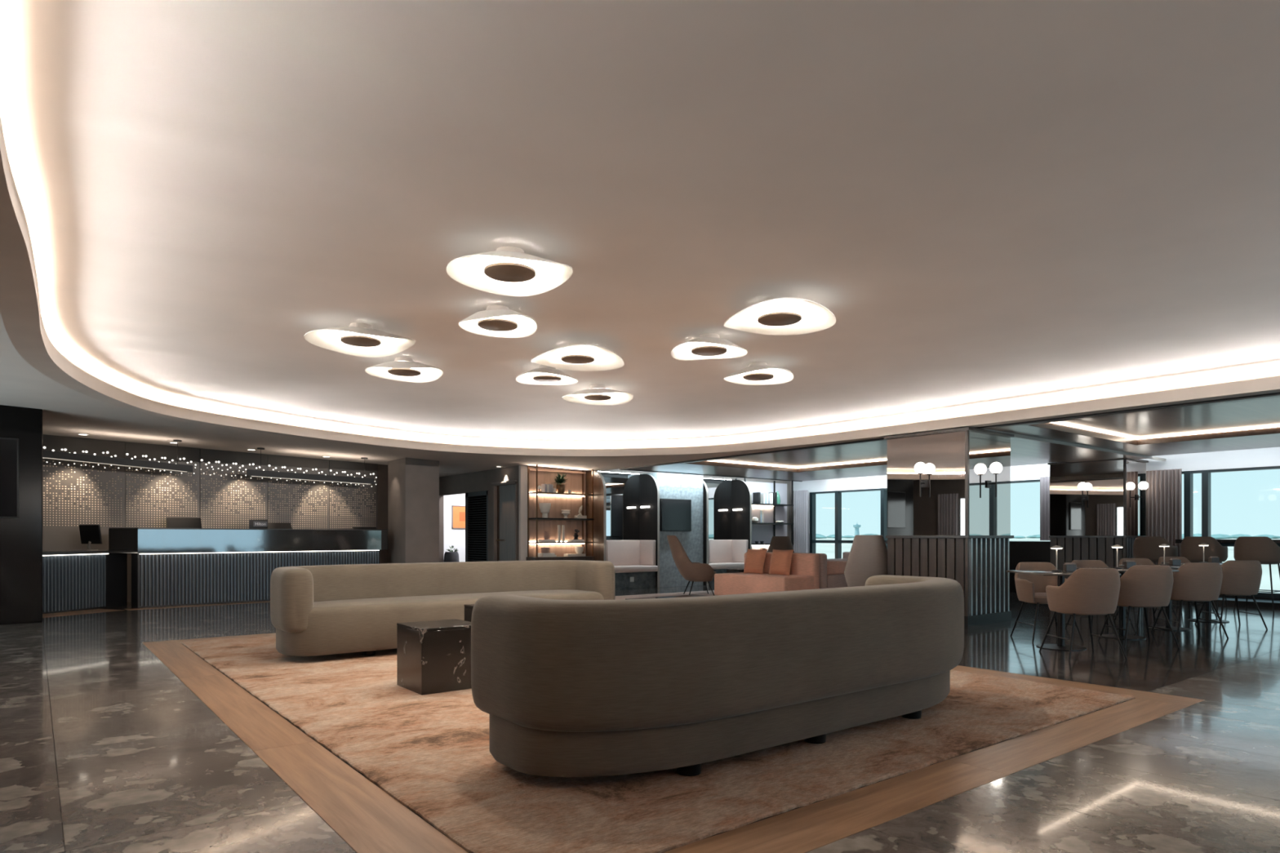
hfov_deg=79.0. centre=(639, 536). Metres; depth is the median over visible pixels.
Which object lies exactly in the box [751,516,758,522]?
round bowl
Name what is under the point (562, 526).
pillar candle
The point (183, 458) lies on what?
light
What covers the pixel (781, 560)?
cushion
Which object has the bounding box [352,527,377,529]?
monitor
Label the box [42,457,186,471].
diffuser
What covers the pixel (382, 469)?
wall
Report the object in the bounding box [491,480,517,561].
door
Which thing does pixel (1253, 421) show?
ceiling
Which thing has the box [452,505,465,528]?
wall picture
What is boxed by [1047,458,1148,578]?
column
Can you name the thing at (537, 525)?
open bookshelf
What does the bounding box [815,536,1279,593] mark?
ground
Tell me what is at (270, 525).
monitor
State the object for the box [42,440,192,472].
linear pendant
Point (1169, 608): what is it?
dining table
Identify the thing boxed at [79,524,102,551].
monitor
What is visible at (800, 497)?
curtain
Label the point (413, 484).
pillar
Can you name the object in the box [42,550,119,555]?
countertop
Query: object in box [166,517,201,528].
monitor
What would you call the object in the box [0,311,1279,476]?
ceiling
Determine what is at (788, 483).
wall
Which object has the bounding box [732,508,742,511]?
lamp
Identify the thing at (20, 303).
trim
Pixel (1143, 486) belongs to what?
sconce
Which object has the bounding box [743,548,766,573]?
cushion
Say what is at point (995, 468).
sconce
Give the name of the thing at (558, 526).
pillar candle
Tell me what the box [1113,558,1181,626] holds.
armchair
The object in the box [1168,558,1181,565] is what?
box
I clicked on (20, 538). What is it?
wall
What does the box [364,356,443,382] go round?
ceiling lamp
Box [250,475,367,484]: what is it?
diffuser
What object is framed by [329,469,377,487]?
light
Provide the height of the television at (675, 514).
0.686 m
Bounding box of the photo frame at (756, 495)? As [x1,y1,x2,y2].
[752,492,760,503]
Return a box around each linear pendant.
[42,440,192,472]
[246,448,374,484]
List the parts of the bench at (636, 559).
backrest, seat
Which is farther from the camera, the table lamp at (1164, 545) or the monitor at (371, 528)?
the monitor at (371, 528)
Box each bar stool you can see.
[1133,536,1177,604]
[1180,536,1227,609]
[1233,536,1279,613]
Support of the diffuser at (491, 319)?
attached to the ceiling lamp at (496, 321)
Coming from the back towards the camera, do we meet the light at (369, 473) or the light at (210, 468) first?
the light at (369, 473)
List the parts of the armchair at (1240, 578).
leg, leg, seat, leg, leg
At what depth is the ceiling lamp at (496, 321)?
5.32 m
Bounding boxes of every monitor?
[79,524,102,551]
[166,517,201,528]
[267,522,292,528]
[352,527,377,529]
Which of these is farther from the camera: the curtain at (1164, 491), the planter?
the planter
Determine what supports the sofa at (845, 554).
on the floor
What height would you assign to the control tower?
13.200 m
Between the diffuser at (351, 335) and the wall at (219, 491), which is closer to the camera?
the diffuser at (351, 335)
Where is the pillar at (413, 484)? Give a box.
[387,457,439,563]
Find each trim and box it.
[0,115,1279,457]
[42,600,270,617]
[519,465,527,560]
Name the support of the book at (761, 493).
on the bookshelf at (772, 513)
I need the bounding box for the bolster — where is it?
[826,560,847,574]
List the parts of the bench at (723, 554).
backrest, seat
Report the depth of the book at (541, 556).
14.90 m
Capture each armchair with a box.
[1010,562,1083,643]
[1039,568,1127,660]
[1064,560,1136,633]
[1097,564,1179,648]
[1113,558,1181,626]
[1151,562,1228,638]
[1154,556,1217,618]
[1194,560,1267,629]
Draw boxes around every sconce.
[914,462,928,497]
[986,462,1002,497]
[1077,482,1088,507]
[1135,481,1148,506]
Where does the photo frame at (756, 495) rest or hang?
on the bookshelf at (772, 513)
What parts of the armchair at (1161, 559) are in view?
leg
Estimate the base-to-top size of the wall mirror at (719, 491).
1.440 m
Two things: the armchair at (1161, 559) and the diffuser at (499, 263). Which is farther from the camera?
the armchair at (1161, 559)
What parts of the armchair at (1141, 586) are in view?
leg, leg, seat, leg, leg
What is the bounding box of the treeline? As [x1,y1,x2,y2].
[815,533,1279,539]
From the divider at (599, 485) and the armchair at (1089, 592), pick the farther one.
the divider at (599, 485)
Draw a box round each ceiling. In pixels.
[0,0,1279,443]
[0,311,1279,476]
[619,392,1279,481]
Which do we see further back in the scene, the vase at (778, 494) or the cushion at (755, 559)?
the vase at (778, 494)
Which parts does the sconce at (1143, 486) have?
globe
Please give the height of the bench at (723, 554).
1.000 m
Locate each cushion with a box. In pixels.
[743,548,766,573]
[768,549,793,575]
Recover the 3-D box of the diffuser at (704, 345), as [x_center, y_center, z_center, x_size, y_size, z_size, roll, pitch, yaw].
[0.538,-1.459,6.044,0.257,0.006,0.257,0,0,-38]
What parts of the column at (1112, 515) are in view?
mirror panel, corner post, mirror panel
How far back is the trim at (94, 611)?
11.31 m
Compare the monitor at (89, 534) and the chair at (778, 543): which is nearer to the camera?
the monitor at (89, 534)
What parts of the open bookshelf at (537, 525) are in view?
post, post, shelf, shelf, shelf, post, post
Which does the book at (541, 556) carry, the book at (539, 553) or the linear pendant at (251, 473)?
the book at (539, 553)
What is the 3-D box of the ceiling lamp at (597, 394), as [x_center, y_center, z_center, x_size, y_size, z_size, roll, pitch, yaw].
[-0.439,-1.486,8.068,0.702,0.148,0.775,0,0,-38]
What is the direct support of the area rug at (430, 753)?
on the wood floor border
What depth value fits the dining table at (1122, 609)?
8.27 m
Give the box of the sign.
[248,519,267,528]
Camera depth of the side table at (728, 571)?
13.80 m
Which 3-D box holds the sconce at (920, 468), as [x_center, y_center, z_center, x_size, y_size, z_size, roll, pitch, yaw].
[3.523,-0.711,9.732,0.172,0.432,0.144,0,0,-38]
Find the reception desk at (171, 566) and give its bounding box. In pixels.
[42,528,388,613]
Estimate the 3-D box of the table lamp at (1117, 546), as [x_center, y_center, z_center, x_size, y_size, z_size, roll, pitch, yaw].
[5.081,0.217,8.267,0.110,0.255,0.110,0,0,-38]
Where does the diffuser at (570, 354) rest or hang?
attached to the ceiling lamp at (596, 357)
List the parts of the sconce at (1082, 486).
rod, globe, wall plate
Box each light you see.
[43,446,119,468]
[125,453,196,474]
[200,459,264,478]
[268,464,326,483]
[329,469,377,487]
[528,468,585,474]
[528,541,567,544]
[529,493,584,497]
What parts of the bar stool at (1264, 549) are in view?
leg, leg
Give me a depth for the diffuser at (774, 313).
5.04 m
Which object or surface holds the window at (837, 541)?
in the wall at (1019, 551)
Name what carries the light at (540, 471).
attached to the open bookshelf at (537, 525)
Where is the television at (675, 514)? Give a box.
[659,498,691,531]
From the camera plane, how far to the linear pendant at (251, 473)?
13.62 m
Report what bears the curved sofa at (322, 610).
on the area rug at (430, 753)
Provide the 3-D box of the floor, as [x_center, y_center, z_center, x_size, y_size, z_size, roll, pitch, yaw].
[0.361,1.110,9.609,18.800,0.060,21.900,0,0,-38]
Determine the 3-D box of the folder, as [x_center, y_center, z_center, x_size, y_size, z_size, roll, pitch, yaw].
[3.246,-0.926,18.970,0.100,0.290,0.180,0,0,-38]
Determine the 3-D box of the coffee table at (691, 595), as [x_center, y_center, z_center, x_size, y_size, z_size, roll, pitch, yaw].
[0.499,0.950,10.272,1.200,0.260,0.720,0,0,-38]
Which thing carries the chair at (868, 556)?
on the rug at (695, 593)
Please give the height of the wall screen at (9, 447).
0.980 m
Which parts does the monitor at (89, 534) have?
stand arm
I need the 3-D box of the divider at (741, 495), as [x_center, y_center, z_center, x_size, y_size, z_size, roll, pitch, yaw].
[2.361,-0.121,18.127,0.058,2.402,0.629,0,0,-38]
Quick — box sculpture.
[573,505,586,518]
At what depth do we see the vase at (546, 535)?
14.96 m
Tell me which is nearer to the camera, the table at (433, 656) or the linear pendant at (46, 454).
the table at (433, 656)
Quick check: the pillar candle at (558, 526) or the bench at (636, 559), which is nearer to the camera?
the pillar candle at (558, 526)
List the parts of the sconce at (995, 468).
wall plate, rod, globe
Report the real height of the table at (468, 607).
0.505 m
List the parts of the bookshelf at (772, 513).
panel, shelf, shelf, shelf, post, post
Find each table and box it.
[396,618,471,695]
[464,604,474,622]
[625,594,703,599]
[726,568,743,573]
[1006,570,1120,650]
[1076,567,1178,639]
[1119,564,1191,631]
[1161,562,1229,622]
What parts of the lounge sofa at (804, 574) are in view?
seat, backrest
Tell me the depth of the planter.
17.74 m
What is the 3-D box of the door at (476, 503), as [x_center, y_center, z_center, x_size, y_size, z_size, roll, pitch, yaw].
[-3.433,0.065,16.430,0.060,2.010,1.080,0,0,-38]
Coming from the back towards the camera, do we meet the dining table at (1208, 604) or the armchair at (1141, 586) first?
the dining table at (1208, 604)
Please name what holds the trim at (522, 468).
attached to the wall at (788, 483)
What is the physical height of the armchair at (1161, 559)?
0.803 m
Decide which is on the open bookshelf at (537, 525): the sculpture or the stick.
the sculpture
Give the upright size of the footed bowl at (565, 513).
0.165 m
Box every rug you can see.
[181,635,1134,852]
[614,590,716,599]
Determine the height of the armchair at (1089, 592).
0.803 m
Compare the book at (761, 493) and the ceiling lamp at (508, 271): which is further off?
the book at (761, 493)
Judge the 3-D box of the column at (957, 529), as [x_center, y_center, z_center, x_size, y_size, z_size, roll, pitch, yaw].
[4.006,-0.115,10.088,1.105,2.390,1.175,0,0,-38]
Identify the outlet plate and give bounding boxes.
[630,577,634,582]
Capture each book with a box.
[537,540,555,542]
[537,552,555,555]
[537,555,556,557]
[541,484,546,492]
[567,540,584,542]
[760,493,764,503]
[760,493,766,503]
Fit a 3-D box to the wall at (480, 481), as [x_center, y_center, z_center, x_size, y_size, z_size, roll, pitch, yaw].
[-3.526,-0.220,16.566,0.120,2.600,4.150,0,0,-38]
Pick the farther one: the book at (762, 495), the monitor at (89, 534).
the book at (762, 495)
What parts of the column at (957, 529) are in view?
mirror panel, corner post, mirror panel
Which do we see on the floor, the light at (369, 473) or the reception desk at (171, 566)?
the reception desk at (171, 566)
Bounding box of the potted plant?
[553,472,568,493]
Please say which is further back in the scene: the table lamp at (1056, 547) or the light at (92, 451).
the light at (92, 451)
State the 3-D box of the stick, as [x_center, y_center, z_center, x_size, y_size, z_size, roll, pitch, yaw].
[2.911,-0.471,18.683,0.028,0.300,0.028,0,0,-38]
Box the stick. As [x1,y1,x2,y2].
[760,510,761,522]
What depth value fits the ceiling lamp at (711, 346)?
6.05 m
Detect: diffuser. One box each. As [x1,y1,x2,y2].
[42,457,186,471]
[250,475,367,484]
[342,333,377,338]
[480,317,515,321]
[488,261,529,266]
[563,353,592,356]
[693,344,725,347]
[760,311,798,315]
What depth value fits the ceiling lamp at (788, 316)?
5.18 m
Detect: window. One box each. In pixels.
[809,479,1039,558]
[1182,466,1279,598]
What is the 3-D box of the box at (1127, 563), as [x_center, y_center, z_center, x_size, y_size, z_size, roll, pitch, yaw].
[5.279,0.302,8.370,0.100,0.085,0.060,0,0,0]
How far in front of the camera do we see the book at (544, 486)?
14.94 m
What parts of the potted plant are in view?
pot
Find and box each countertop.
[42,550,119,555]
[1175,539,1279,543]
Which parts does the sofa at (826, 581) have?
seat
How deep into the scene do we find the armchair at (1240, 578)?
9.00 m
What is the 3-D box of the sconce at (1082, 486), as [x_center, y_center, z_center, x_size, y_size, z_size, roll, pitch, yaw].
[7.615,-0.711,13.348,0.172,0.432,0.144,0,0,-38]
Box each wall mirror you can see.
[597,471,639,540]
[702,477,731,539]
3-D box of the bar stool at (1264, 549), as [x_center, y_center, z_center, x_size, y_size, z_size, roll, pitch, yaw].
[8.837,0.543,11.085,0.528,1.076,0.570,0,0,-35]
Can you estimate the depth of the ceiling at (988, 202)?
3.54 m
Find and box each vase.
[543,531,549,539]
[573,528,579,539]
[776,491,780,504]
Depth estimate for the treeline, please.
432.38 m
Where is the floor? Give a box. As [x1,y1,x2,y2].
[0,585,1279,852]
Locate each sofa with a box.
[270,560,615,656]
[471,574,964,777]
[714,552,819,595]
[766,551,848,588]
[826,551,849,561]
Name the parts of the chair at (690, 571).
seat, leg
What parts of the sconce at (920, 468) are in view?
globe, wall plate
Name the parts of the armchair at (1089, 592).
leg, leg, seat, leg, leg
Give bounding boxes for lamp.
[304,322,415,357]
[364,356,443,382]
[446,246,573,296]
[458,304,537,337]
[515,364,577,385]
[531,342,624,371]
[562,384,633,405]
[671,333,746,359]
[724,297,835,335]
[724,361,793,385]
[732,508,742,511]
[1050,545,1062,571]
[1111,544,1123,568]
[1158,543,1169,565]
[1198,543,1208,562]
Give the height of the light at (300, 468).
0.299 m
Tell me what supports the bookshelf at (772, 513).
on the floor
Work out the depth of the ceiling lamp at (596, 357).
6.38 m
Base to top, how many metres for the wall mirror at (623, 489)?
1.440 m
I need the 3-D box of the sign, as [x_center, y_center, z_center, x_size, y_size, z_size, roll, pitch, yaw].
[-6.396,-0.203,13.020,0.290,0.155,0.029,0,0,-45]
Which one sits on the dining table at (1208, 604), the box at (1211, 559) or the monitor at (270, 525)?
the box at (1211, 559)
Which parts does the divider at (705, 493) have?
veneer panel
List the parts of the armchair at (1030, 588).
leg, leg, seat, leg, leg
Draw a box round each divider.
[586,471,606,560]
[640,474,659,587]
[702,480,708,585]
[731,480,751,549]
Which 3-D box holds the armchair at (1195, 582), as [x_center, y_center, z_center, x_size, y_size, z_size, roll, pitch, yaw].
[5.975,0.681,8.443,0.560,0.803,0.549,0,0,6]
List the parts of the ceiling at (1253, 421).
shadow trim, recessed panel, beam trim, recessed panel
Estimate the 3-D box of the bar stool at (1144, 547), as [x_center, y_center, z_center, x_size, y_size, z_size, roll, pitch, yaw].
[8.076,0.543,12.184,0.528,1.076,0.570,0,0,-38]
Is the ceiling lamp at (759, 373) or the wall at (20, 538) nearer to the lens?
the ceiling lamp at (759, 373)
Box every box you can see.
[1062,562,1076,571]
[1123,560,1135,568]
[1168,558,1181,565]
[1208,556,1219,563]
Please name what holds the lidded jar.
on the book at (539, 553)
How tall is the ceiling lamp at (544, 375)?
0.141 m
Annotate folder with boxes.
[768,492,777,504]
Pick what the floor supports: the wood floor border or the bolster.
the wood floor border
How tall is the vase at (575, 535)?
0.203 m
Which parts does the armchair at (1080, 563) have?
leg, leg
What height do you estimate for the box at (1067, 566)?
0.085 m
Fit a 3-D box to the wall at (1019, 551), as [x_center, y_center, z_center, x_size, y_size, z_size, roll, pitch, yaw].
[8.834,-0.200,13.057,0.900,2.560,16.900,0,0,-38]
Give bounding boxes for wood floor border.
[142,632,1204,852]
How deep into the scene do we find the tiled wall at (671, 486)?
16.71 m
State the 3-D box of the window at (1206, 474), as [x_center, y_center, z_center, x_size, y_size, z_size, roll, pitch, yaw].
[11.548,-0.065,10.038,0.140,2.050,8.800,0,0,-38]
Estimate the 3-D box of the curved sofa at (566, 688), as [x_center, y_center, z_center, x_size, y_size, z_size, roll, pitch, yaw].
[0.739,0.668,4.251,3.250,0.792,0.950,0,0,-38]
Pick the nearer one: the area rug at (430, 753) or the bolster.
the area rug at (430, 753)
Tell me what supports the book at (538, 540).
on the open bookshelf at (537, 525)
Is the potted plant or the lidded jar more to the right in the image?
the potted plant
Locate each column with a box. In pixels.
[884,426,1013,626]
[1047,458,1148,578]
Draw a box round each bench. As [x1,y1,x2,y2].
[606,540,657,590]
[708,539,748,585]
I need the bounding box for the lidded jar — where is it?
[541,547,549,553]
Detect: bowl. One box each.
[561,510,570,518]
[574,546,583,553]
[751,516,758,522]
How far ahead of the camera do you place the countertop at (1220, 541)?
11.97 m
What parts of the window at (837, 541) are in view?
rail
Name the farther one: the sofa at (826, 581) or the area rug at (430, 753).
the sofa at (826, 581)
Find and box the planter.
[444,545,459,562]
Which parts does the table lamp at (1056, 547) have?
lamp shade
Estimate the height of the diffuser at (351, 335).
0.006 m
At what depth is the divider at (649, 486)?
16.34 m
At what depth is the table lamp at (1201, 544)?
9.92 m
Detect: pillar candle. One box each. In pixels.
[557,524,560,542]
[561,524,564,542]
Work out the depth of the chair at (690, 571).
13.83 m
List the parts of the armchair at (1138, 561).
leg, leg, leg, leg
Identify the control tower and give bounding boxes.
[853,524,861,535]
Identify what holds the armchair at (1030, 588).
on the floor
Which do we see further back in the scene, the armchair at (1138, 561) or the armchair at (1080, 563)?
the armchair at (1138, 561)
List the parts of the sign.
name plate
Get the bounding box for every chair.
[666,535,715,595]
[767,536,794,552]
[844,534,887,586]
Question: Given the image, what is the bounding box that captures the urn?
[538,502,551,518]
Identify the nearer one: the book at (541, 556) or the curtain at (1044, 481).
the curtain at (1044, 481)
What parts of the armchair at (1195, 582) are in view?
leg, leg, seat, leg, leg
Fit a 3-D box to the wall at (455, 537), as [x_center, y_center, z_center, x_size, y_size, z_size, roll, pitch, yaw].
[-2.408,-0.220,18.074,3.540,2.600,4.750,0,0,-38]
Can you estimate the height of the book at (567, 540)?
0.025 m
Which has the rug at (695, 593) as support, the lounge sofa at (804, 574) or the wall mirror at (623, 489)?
the lounge sofa at (804, 574)
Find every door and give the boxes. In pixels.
[465,490,488,561]
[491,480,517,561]
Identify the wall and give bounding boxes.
[0,404,42,624]
[42,434,377,601]
[124,441,387,564]
[439,465,519,562]
[444,493,465,561]
[602,468,791,542]
[643,472,702,587]
[793,447,1279,608]
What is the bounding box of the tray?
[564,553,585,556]
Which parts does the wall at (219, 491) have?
panel, panel, panel, panel, panel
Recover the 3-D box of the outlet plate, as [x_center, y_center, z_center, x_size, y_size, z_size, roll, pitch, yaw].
[-0.163,0.880,15.834,0.100,0.100,0.006,0,0,-38]
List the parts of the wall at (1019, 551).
window sill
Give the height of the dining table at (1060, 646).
0.735 m
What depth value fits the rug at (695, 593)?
14.20 m
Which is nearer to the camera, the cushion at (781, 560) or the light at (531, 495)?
the cushion at (781, 560)
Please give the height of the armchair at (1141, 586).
0.803 m
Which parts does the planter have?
pot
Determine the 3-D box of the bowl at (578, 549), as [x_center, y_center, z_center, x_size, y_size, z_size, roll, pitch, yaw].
[-1.213,0.279,15.486,0.180,0.140,0.180,0,0,-38]
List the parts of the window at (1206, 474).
rail, rail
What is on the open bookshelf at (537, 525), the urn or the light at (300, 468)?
the urn
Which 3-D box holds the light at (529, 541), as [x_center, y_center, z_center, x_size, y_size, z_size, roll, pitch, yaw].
[-1.630,0.126,15.341,1.260,0.052,0.035,0,0,-38]
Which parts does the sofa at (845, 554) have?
armrest, backrest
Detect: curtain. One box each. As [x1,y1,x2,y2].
[793,489,808,553]
[1040,476,1050,540]
[1146,468,1182,564]
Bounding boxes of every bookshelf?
[526,464,594,560]
[735,478,793,550]
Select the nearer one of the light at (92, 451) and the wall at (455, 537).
the light at (92, 451)
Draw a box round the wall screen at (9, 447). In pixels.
[0,437,18,518]

